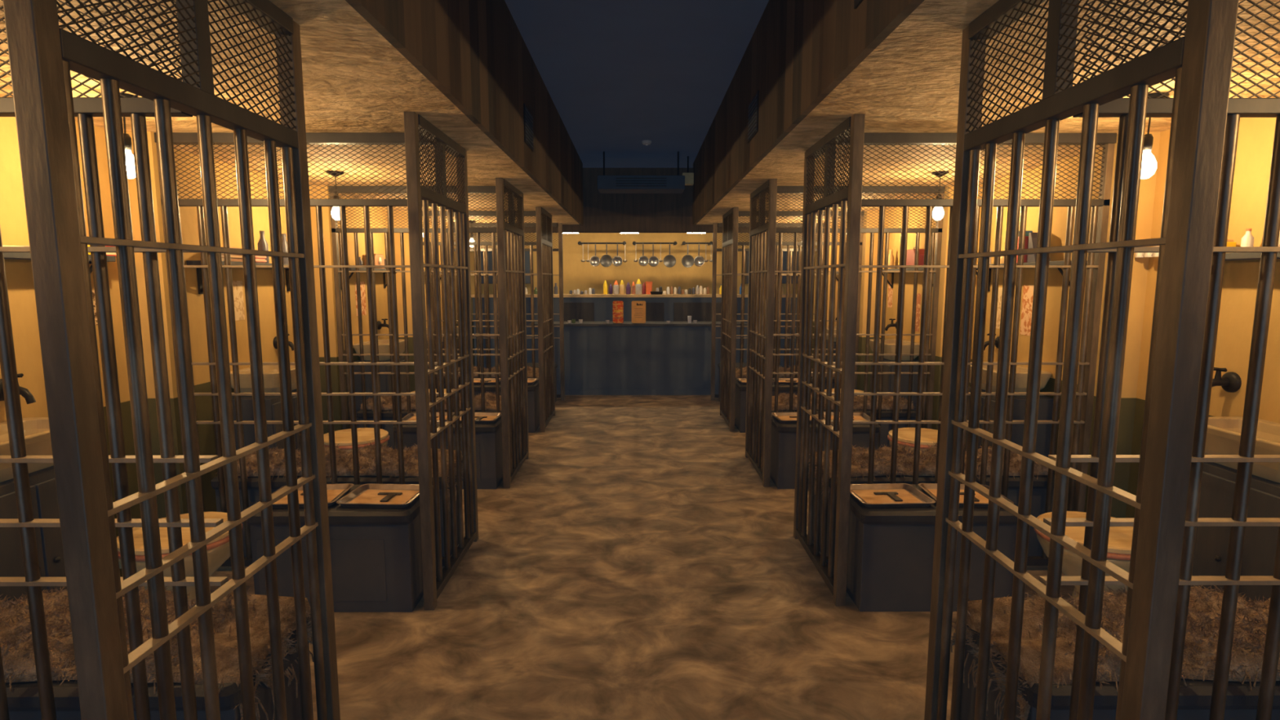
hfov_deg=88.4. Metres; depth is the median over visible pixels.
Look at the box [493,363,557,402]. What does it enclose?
bench
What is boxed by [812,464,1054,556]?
bench
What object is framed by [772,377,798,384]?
tray
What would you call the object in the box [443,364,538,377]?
blanket
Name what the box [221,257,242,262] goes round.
book
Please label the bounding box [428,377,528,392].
bench
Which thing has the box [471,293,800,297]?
countertop
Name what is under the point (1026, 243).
book
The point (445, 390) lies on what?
toilet
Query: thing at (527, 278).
upper cabinet
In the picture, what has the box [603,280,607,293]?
squeeze bottle
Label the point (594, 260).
bowl
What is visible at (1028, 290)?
towel
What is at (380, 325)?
tap
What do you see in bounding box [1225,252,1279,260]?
wall shelf
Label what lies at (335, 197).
pendant bulb
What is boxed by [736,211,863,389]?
wall
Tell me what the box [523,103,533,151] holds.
wall vent
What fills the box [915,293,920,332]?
poster
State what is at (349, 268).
wall shelf
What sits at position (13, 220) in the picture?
wall
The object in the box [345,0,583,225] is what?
wooden beam
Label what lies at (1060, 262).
wall shelf
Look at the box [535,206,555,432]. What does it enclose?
panel
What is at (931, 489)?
tray
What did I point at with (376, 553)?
bench
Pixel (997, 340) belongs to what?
tap
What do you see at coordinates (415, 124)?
panel
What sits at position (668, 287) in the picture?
jar
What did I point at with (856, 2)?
wall vent
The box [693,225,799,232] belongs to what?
trim
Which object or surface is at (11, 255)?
wall shelf
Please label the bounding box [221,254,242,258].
book
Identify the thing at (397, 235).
trim
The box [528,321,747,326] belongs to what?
countertop
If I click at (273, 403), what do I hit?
base cabinet
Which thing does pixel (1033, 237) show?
bookend
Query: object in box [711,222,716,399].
end post
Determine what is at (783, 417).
tray
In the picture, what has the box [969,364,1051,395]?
basin
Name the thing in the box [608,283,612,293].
squeeze bottle
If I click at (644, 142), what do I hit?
smoke detector
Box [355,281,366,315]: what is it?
poster
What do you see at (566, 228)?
trim
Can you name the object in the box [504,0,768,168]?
ceiling
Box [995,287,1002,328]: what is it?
towel
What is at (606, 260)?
bowl
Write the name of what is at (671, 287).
jar
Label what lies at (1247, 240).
bottle
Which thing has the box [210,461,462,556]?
bench
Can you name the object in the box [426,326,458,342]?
basin
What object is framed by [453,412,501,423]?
tray
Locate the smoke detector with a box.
[641,140,651,145]
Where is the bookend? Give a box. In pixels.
[1026,232,1050,262]
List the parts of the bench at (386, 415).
panel moulding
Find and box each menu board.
[613,301,623,323]
[631,301,645,323]
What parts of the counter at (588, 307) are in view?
panel, panel, panel, panel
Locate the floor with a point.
(637, 565)
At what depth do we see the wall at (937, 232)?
5.37 m
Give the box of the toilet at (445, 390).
[410,388,446,393]
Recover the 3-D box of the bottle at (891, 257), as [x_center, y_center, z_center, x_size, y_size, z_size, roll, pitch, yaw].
[2.563,-1.031,6.730,0.070,0.200,0.069,0,7,0]
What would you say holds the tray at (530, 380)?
on the bench at (533, 396)
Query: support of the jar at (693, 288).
on the counter at (588, 307)
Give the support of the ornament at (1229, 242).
on the wall shelf at (1233, 255)
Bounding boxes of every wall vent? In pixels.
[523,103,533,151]
[747,90,759,142]
[853,0,862,8]
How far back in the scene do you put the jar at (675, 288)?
10.52 m
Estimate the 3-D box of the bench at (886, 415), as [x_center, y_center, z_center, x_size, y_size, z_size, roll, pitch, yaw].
[1.698,0.657,5.794,1.300,0.510,0.456,0,7,0]
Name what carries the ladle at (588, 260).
hanging from the rail at (579, 242)
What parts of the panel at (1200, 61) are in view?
post, cross rail, cross rail, cross rail, cross rail, header rail, post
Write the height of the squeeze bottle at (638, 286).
0.240 m
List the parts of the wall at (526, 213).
header rail, cross rail, cross rail, cross rail, cross rail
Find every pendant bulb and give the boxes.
[120,92,137,171]
[326,170,343,216]
[468,220,475,238]
[931,170,949,216]
[1142,92,1168,171]
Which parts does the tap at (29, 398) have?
spout, handle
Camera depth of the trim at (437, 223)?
8.66 m
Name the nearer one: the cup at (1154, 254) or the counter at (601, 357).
the cup at (1154, 254)
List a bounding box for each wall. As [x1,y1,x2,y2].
[0,116,482,577]
[154,132,444,566]
[328,186,506,450]
[422,210,537,388]
[453,222,560,397]
[480,232,794,293]
[715,222,824,397]
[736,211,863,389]
[766,186,945,448]
[795,117,1279,518]
[826,133,1116,565]
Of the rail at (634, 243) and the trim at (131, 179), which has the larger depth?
the rail at (634, 243)
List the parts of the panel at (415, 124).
post, header rail, cross rail, cross rail, cross rail, cross rail, rail, post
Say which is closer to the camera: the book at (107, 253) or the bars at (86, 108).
the bars at (86, 108)
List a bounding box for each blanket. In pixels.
[0,585,313,719]
[360,392,501,411]
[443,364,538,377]
[735,364,835,377]
[771,391,915,412]
[808,441,1048,502]
[951,585,1279,719]
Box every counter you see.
[471,293,800,368]
[528,321,747,395]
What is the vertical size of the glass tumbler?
0.100 m
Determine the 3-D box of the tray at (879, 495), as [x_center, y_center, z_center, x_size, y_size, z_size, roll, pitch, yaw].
[1.248,0.684,3.318,0.364,0.026,0.314,0,7,-3]
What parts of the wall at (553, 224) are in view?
header rail, cross rail, cross rail, cross rail, cross rail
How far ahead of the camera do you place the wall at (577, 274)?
11.08 m
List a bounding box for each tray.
[271,483,354,508]
[336,483,419,508]
[402,412,454,422]
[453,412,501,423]
[473,377,500,384]
[527,377,538,384]
[736,377,774,384]
[771,412,825,423]
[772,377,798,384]
[823,412,870,420]
[849,483,935,507]
[918,483,1013,507]
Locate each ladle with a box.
[586,241,589,262]
[658,241,662,262]
[704,241,708,262]
[709,242,712,262]
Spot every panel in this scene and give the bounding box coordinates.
[2,0,340,719]
[403,111,478,609]
[495,177,528,488]
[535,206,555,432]
[720,207,738,431]
[745,178,777,486]
[793,113,865,606]
[924,0,1239,719]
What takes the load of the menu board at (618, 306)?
on the counter at (601, 357)
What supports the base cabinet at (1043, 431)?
on the floor
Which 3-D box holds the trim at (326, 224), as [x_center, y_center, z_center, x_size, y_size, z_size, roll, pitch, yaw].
[-2.571,-0.223,5.407,0.180,2.350,0.100,0,7,0]
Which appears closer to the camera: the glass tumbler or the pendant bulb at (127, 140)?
the pendant bulb at (127, 140)
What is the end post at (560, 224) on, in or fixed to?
on the floor
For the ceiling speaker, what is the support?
attached to the ceiling at (618, 75)
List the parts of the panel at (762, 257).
post, rail, cross rail, cross rail, cross rail, cross rail, header rail, post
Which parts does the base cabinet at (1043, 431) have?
door, door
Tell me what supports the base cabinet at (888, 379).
on the floor
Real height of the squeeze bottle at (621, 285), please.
0.225 m
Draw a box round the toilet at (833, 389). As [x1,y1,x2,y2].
[824,388,869,396]
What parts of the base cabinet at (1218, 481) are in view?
door, knob, door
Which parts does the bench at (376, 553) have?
panel moulding, panel moulding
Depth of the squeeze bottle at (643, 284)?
10.55 m
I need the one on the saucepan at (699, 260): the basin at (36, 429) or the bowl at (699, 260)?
the bowl at (699, 260)
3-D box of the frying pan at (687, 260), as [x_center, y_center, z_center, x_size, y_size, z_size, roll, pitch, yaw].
[0.769,-1.696,10.600,0.207,0.413,0.085,0,7,-3]
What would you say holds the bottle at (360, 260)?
on the wall shelf at (349, 268)
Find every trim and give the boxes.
[123,131,187,518]
[309,185,342,434]
[393,210,415,391]
[437,222,448,326]
[453,168,584,232]
[583,168,693,232]
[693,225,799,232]
[826,222,840,326]
[857,210,879,392]
[931,185,954,430]
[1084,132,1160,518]
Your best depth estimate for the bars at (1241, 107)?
1.62 m
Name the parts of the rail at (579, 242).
rail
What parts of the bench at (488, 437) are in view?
panel moulding, panel moulding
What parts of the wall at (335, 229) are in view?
post, header rail, cross rail, cross rail, cross rail, cross rail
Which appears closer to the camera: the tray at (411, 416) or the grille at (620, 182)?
the tray at (411, 416)
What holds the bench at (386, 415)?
on the floor
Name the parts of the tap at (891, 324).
spout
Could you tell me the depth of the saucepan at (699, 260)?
10.60 m
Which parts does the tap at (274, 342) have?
spout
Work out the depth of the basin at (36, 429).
2.56 m
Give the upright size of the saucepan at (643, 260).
0.393 m
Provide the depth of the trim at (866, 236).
7.24 m
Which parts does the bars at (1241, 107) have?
cross rail, cross rail, cross rail, cross rail, header rail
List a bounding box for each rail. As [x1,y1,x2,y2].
[577,241,626,245]
[632,241,677,245]
[681,241,712,245]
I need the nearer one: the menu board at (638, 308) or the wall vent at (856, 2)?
the wall vent at (856, 2)
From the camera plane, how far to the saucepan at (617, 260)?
10.60 m
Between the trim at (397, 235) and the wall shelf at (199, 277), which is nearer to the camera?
the wall shelf at (199, 277)
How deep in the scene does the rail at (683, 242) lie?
10.59 m
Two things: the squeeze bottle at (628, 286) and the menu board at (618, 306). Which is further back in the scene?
the squeeze bottle at (628, 286)
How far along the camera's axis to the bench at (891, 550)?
3.17 m
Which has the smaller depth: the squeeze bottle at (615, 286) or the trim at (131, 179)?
the trim at (131, 179)
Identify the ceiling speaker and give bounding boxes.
[682,155,693,185]
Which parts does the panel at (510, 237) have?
post, header rail, cross rail, cross rail, cross rail, cross rail, rail, post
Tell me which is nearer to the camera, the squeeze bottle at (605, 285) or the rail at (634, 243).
the squeeze bottle at (605, 285)
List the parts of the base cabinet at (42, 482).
door, door, knob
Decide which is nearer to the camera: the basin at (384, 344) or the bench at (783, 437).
the bench at (783, 437)
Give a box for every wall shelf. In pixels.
[3,252,115,273]
[186,260,290,293]
[339,267,399,288]
[882,267,933,288]
[976,260,1087,291]
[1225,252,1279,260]
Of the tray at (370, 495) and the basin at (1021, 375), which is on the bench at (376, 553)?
the tray at (370, 495)
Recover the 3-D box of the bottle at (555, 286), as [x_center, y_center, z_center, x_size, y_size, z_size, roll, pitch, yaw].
[-1.341,-1.138,10.486,0.060,0.178,0.059,0,7,0]
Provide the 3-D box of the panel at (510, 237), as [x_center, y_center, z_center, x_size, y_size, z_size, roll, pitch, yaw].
[-1.038,-0.224,5.410,0.066,2.350,0.900,0,7,0]
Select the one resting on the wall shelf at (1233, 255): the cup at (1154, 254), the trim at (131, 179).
the cup at (1154, 254)
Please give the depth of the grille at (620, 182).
7.80 m
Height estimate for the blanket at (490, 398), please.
0.334 m
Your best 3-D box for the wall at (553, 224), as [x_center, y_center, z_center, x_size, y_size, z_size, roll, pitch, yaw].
[-1.781,-0.628,8.764,1.414,2.350,0.060,0,7,0]
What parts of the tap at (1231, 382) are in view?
spout, handle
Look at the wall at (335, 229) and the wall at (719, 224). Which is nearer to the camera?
the wall at (335, 229)
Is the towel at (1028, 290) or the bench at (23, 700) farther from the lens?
the towel at (1028, 290)
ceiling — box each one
[0,0,579,224]
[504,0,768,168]
[696,0,1279,224]
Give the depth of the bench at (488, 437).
5.05 m
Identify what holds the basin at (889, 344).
in the base cabinet at (888, 379)
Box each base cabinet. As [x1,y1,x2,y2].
[0,465,66,602]
[231,389,300,451]
[353,355,406,428]
[426,340,458,389]
[819,339,835,367]
[870,356,924,426]
[964,386,1053,457]
[1191,462,1279,602]
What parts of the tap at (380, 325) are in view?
spout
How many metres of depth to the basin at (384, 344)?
6.12 m
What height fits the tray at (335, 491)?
0.026 m
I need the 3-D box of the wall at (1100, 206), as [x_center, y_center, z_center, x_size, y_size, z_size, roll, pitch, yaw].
[1.731,0.003,3.529,1.414,2.350,0.060,0,7,0]
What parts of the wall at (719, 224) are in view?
cross rail, cross rail, cross rail, cross rail, header rail, post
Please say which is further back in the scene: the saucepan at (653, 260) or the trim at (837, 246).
the saucepan at (653, 260)
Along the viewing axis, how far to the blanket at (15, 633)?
1.94 m
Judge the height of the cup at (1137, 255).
0.050 m
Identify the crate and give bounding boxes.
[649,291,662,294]
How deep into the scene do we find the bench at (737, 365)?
8.71 m
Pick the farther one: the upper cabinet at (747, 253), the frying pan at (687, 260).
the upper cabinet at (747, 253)
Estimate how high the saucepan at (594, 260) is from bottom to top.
0.398 m
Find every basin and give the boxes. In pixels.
[0,417,53,482]
[230,364,296,392]
[353,339,404,360]
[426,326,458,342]
[820,326,836,342]
[869,338,919,360]
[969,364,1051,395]
[1204,417,1279,483]
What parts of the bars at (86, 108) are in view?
header rail, cross rail, cross rail, cross rail, cross rail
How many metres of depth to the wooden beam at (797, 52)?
3.30 m
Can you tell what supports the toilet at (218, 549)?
on the floor
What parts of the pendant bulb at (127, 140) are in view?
cord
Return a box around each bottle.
[257,231,269,262]
[281,233,288,264]
[359,257,362,265]
[554,283,557,293]
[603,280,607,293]
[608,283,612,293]
[613,280,618,293]
[619,280,624,293]
[626,282,631,293]
[631,281,635,293]
[635,279,641,294]
[642,282,645,293]
[888,248,894,268]
[1240,228,1253,246]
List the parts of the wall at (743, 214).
cross rail, cross rail, cross rail, cross rail, header rail, post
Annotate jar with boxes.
[666,286,669,293]
[670,286,673,293]
[673,287,676,293]
[677,286,680,293]
[692,287,695,293]
[695,285,698,293]
[699,285,702,293]
[706,286,709,293]
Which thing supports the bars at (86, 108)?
on the floor
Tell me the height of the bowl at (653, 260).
0.174 m
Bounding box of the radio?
[364,253,384,268]
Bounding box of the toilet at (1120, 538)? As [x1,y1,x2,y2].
[1033,511,1133,599]
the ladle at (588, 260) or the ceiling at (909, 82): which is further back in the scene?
the ladle at (588, 260)
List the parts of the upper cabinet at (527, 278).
door, door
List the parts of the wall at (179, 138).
post, header rail, cross rail, cross rail, cross rail, cross rail, rail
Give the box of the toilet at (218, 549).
[116,511,242,601]
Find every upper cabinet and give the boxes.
[480,251,530,284]
[744,251,798,284]
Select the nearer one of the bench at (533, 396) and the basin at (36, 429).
the basin at (36, 429)
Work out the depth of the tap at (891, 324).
6.70 m
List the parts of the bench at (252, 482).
panel moulding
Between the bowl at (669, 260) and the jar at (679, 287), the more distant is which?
the bowl at (669, 260)
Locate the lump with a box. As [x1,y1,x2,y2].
[1000,256,1004,263]
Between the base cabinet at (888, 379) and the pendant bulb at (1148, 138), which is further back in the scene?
the base cabinet at (888, 379)
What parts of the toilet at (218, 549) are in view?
lid, bowl, seat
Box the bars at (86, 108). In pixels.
[0,0,227,719]
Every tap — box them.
[0,373,35,404]
[272,333,293,351]
[377,318,388,329]
[884,318,896,330]
[983,333,999,350]
[1211,367,1241,392]
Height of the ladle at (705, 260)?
0.328 m
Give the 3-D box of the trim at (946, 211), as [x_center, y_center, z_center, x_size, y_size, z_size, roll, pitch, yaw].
[2.549,-0.225,5.417,0.180,2.350,0.100,0,7,0]
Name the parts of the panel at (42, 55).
post, header rail, cross rail, cross rail, cross rail, cross rail, post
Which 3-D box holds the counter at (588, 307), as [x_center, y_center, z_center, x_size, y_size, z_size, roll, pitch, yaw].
[-0.021,-0.368,10.642,5.240,1.385,0.620,0,7,0]
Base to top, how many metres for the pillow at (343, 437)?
0.446 m
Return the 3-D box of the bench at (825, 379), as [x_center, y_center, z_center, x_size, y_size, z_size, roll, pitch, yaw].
[1.695,0.429,7.680,1.300,0.510,0.456,0,7,0]
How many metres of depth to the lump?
4.61 m
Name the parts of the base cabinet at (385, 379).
door, door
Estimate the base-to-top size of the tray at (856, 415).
0.026 m
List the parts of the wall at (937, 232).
cross rail, cross rail, cross rail, cross rail, header rail, post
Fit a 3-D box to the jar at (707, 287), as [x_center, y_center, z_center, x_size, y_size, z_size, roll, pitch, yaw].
[1.091,-1.123,10.593,0.052,0.123,0.051,0,7,0]
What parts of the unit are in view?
casing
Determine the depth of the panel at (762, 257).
5.34 m
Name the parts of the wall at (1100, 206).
rail, cross rail, cross rail, cross rail, cross rail, header rail, post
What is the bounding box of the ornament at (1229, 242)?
[1226,239,1236,253]
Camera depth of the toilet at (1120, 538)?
3.00 m
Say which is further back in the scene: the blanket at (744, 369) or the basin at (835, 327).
the basin at (835, 327)
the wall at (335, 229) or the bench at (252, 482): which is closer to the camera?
the bench at (252, 482)
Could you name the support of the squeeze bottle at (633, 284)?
on the counter at (588, 307)
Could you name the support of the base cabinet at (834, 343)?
on the floor
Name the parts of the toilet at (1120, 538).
seat, bowl, lid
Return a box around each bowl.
[589,255,599,266]
[600,254,612,266]
[612,255,622,266]
[638,255,648,266]
[648,256,658,266]
[663,254,675,267]
[681,254,693,267]
[693,255,704,266]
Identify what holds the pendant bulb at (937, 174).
hanging from the ceiling at (909, 82)
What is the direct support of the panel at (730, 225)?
on the floor
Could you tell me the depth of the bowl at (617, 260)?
10.60 m
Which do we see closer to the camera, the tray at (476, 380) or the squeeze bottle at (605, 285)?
the tray at (476, 380)
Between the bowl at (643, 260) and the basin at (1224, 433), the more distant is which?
the bowl at (643, 260)
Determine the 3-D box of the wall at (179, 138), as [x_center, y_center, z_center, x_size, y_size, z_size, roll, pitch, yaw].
[-1.770,0.004,3.522,1.414,2.350,0.060,0,7,0]
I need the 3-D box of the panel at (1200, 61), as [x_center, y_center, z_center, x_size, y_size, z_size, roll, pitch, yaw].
[0.999,0.226,1.676,0.066,2.350,0.900,0,7,0]
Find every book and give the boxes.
[105,245,116,256]
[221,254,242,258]
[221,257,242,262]
[1023,236,1028,262]
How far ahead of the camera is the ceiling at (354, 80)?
2.63 m
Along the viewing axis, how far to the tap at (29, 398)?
2.72 m
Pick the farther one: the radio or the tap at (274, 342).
the radio
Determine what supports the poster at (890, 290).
attached to the wall at (1255, 138)
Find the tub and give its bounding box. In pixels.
[645,281,652,293]
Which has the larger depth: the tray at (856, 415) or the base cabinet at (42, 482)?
the tray at (856, 415)
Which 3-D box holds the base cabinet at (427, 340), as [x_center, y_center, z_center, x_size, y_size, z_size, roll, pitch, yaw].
[-2.491,0.189,8.237,0.351,0.855,0.500,0,7,0]
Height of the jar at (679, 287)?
0.120 m
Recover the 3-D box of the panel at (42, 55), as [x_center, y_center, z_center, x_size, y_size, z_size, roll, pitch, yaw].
[-1.030,0.231,1.637,0.066,2.350,0.900,0,7,0]
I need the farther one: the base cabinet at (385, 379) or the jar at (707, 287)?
the jar at (707, 287)
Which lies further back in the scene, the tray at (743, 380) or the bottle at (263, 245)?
the tray at (743, 380)
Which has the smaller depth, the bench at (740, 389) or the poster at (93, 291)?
the poster at (93, 291)
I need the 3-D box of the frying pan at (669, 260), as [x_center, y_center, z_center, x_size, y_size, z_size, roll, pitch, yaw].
[0.478,-1.697,10.599,0.206,0.412,0.084,0,7,1]
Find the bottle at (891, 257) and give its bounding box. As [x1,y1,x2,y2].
[888,248,894,268]
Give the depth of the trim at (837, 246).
8.68 m
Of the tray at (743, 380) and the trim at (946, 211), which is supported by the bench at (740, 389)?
the tray at (743, 380)
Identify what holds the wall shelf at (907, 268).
attached to the wall at (1255, 138)
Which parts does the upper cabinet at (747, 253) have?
door, door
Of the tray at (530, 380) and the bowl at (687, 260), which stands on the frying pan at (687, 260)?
the bowl at (687, 260)
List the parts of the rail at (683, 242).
rail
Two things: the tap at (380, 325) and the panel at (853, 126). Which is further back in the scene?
the tap at (380, 325)
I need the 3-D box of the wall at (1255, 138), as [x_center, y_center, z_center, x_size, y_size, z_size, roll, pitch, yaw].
[2.700,-0.574,4.973,0.120,3.150,12.400,0,7,0]
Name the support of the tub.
on the counter at (588, 307)
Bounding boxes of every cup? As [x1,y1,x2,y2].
[1134,252,1143,257]
[1143,252,1152,257]
[1152,252,1159,257]
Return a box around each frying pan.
[600,241,612,266]
[663,241,675,267]
[681,241,693,267]
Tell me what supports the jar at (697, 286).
on the counter at (588, 307)
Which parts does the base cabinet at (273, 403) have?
door, door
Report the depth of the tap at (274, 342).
4.79 m
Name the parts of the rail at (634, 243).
rail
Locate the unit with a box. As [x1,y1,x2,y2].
[597,151,684,193]
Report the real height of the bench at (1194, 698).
0.510 m
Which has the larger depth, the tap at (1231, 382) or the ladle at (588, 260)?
the ladle at (588, 260)
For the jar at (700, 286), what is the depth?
10.53 m
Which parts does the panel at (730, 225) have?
post, rail, header rail, post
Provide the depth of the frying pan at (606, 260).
10.60 m
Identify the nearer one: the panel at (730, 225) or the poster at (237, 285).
the poster at (237, 285)
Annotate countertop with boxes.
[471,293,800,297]
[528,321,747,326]
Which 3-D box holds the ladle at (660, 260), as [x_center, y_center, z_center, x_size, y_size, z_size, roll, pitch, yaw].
[0.329,-1.737,10.582,0.076,0.328,0.083,-5,9,-37]
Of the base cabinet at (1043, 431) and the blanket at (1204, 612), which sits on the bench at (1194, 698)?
the blanket at (1204, 612)
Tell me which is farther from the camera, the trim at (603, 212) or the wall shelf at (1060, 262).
the trim at (603, 212)
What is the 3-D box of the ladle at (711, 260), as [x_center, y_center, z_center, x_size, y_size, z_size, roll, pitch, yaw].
[1.146,-1.737,10.584,0.076,0.328,0.083,-6,9,-40]
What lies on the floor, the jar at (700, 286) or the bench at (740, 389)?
the bench at (740, 389)
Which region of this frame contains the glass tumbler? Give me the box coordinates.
[687,315,691,323]
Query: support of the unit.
hanging from the ceiling at (618, 75)
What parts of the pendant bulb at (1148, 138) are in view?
cord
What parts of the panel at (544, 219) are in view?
post, header rail, rail, post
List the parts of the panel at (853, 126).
post, rail, cross rail, cross rail, cross rail, cross rail, header rail, post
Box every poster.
[92,289,97,324]
[232,280,244,320]
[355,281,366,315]
[887,282,893,307]
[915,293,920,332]
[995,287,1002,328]
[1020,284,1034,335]
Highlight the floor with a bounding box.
[137,395,1075,719]
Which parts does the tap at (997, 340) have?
spout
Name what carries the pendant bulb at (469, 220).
hanging from the ceiling at (354, 80)
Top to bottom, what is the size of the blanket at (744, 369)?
0.345 m
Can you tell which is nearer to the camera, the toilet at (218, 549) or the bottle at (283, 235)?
the toilet at (218, 549)
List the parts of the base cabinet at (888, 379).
door, door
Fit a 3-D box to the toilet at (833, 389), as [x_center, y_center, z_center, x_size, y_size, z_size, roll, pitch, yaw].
[2.250,0.557,6.891,0.732,0.446,0.504,0,7,0]
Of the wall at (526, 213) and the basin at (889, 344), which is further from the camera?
the wall at (526, 213)
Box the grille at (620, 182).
[615,177,666,186]
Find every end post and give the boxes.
[558,222,564,399]
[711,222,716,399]
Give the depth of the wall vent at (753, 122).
4.11 m
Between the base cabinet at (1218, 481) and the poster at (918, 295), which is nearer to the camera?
the base cabinet at (1218, 481)
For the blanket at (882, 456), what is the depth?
3.75 m
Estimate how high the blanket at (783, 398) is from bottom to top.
0.345 m
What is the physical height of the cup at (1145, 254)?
0.050 m
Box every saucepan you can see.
[589,242,599,266]
[612,241,622,266]
[638,241,648,266]
[648,244,658,266]
[693,244,704,266]
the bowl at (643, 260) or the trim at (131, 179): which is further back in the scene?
the bowl at (643, 260)
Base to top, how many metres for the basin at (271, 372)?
0.160 m
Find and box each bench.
[5,613,313,719]
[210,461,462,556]
[245,484,436,612]
[356,409,501,448]
[393,413,502,488]
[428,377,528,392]
[473,379,539,432]
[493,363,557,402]
[718,363,782,401]
[734,379,812,432]
[735,377,834,389]
[769,413,880,488]
[771,409,915,448]
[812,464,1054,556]
[836,484,1017,611]
[960,625,1279,719]
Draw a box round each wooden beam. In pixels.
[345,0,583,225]
[692,0,924,225]
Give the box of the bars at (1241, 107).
[1038,0,1279,719]
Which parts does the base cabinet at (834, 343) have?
door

